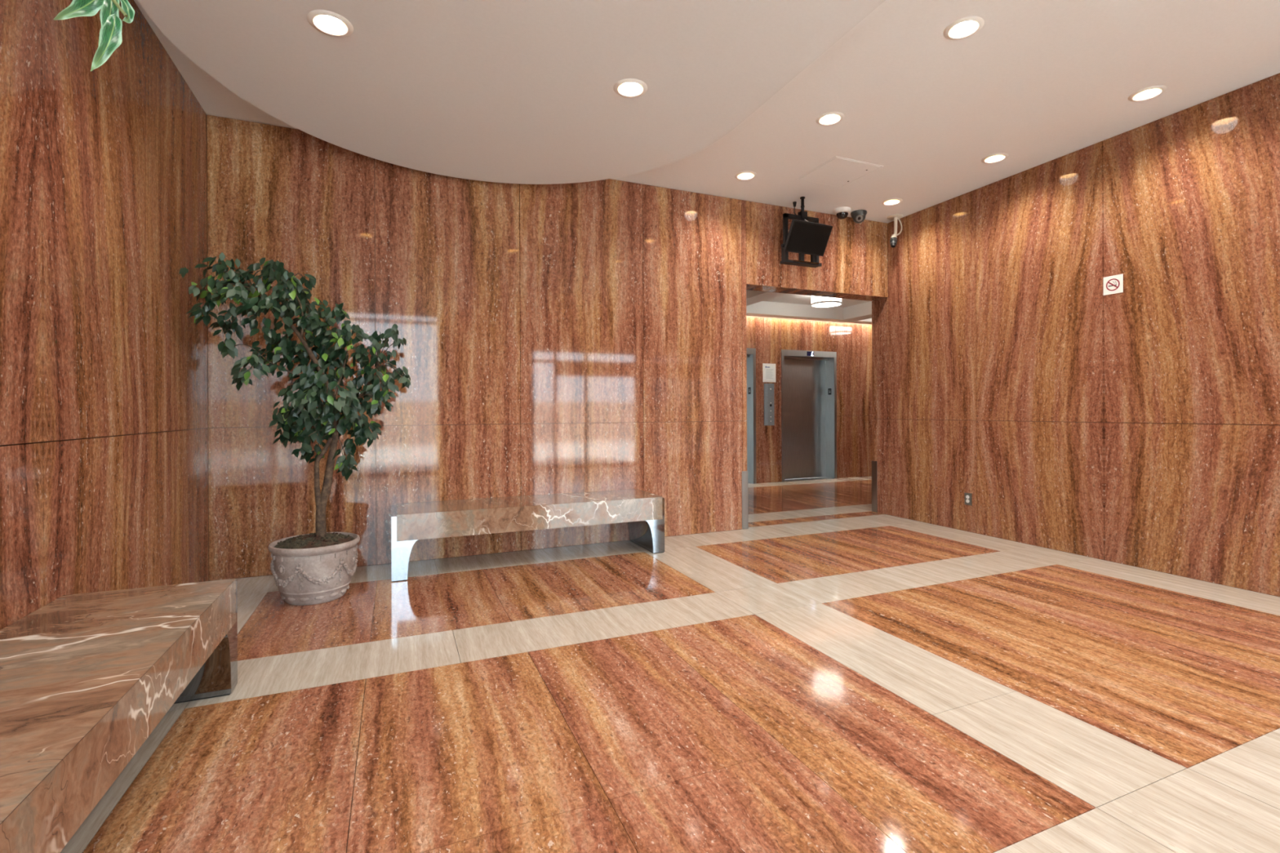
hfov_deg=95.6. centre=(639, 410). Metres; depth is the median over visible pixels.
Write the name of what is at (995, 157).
recessed light
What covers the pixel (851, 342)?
wall
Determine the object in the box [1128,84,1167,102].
recessed light
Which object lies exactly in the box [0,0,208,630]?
wall
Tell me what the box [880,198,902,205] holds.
recessed light
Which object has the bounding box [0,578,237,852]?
bench
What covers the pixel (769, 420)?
panel
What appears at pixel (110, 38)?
leafy plant
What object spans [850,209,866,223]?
camera
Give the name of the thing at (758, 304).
ceiling
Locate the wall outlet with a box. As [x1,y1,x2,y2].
[964,493,972,506]
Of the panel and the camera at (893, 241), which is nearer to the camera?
the camera at (893, 241)
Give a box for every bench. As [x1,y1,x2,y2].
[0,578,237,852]
[391,488,664,582]
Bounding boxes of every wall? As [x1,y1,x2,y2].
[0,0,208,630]
[205,114,888,581]
[746,315,872,483]
[871,72,1279,596]
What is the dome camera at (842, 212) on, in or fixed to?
attached to the ceiling at (510, 91)
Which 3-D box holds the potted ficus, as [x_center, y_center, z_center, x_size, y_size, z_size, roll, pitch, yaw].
[-2.165,0.107,3.766,1.270,2.204,0.726,0,0,-23]
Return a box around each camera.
[833,206,850,219]
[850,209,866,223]
[886,213,902,247]
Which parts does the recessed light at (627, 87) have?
lamp glass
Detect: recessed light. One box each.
[306,9,353,37]
[613,78,647,97]
[734,170,756,180]
[815,111,844,125]
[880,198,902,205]
[942,16,984,39]
[981,152,1008,163]
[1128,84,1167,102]
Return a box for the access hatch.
[795,155,883,187]
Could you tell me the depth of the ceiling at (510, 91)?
3.51 m
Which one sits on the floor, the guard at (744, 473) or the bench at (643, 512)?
the bench at (643, 512)
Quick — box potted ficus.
[178,252,410,605]
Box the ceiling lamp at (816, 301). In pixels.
[811,295,841,307]
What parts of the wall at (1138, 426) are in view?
stone panel, stone panel, stone panel, stone panel, stone panel, stone panel, stone panel, stone panel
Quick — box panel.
[764,383,774,425]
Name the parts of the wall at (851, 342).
stone panel, stone panel, stone panel, stone panel, stone panel, stone panel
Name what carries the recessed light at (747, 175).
in the ceiling at (510, 91)
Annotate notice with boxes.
[762,363,775,382]
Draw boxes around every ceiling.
[133,0,1279,222]
[746,289,871,324]
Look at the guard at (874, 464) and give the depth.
6.79 m
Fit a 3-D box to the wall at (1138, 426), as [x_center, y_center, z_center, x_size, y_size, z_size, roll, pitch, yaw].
[4.282,-0.519,3.447,0.250,3.640,7.440,0,0,-23]
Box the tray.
[780,259,822,267]
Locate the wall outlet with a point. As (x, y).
(968, 496)
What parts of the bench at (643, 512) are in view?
leg, seat, leg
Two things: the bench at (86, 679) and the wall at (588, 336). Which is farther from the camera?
the wall at (588, 336)
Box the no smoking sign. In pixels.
[1102,273,1123,295]
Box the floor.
[60,475,1279,852]
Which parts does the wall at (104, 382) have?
stone panel, stone panel, stone panel, stone panel, stone panel, stone panel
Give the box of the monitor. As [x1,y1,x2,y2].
[780,196,832,267]
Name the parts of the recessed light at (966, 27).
lamp glass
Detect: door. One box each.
[746,347,755,484]
[781,349,836,481]
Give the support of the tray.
on the monitor
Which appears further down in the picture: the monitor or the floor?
the floor
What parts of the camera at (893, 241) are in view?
mount plate, arm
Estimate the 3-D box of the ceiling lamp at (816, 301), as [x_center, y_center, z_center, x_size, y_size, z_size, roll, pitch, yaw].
[2.736,-1.640,8.527,0.432,0.185,0.432,0,0,-23]
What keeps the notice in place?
attached to the wall at (851, 342)
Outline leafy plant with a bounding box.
[53,0,134,71]
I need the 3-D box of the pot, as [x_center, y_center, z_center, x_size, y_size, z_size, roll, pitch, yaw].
[-2.103,1.024,3.768,0.520,0.370,0.520,0,0,-23]
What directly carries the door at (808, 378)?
in the wall at (851, 342)
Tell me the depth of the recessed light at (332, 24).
2.84 m
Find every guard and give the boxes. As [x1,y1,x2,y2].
[742,471,748,528]
[871,461,877,512]
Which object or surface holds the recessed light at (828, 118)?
in the ceiling at (510, 91)
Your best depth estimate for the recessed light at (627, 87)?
3.42 m
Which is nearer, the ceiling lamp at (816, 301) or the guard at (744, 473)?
the guard at (744, 473)
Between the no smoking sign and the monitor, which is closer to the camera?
the no smoking sign
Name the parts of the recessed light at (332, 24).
lamp glass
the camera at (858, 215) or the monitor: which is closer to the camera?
the monitor
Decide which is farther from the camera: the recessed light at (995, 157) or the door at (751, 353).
the door at (751, 353)
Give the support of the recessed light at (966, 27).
in the ceiling at (510, 91)
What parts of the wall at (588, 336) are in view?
stone panel, stone panel, stone panel, stone panel, stone panel, stone panel, stone panel, stone panel, stone panel, stone panel, stone panel, stone panel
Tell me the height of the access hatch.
0.011 m
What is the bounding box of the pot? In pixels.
[267,532,359,605]

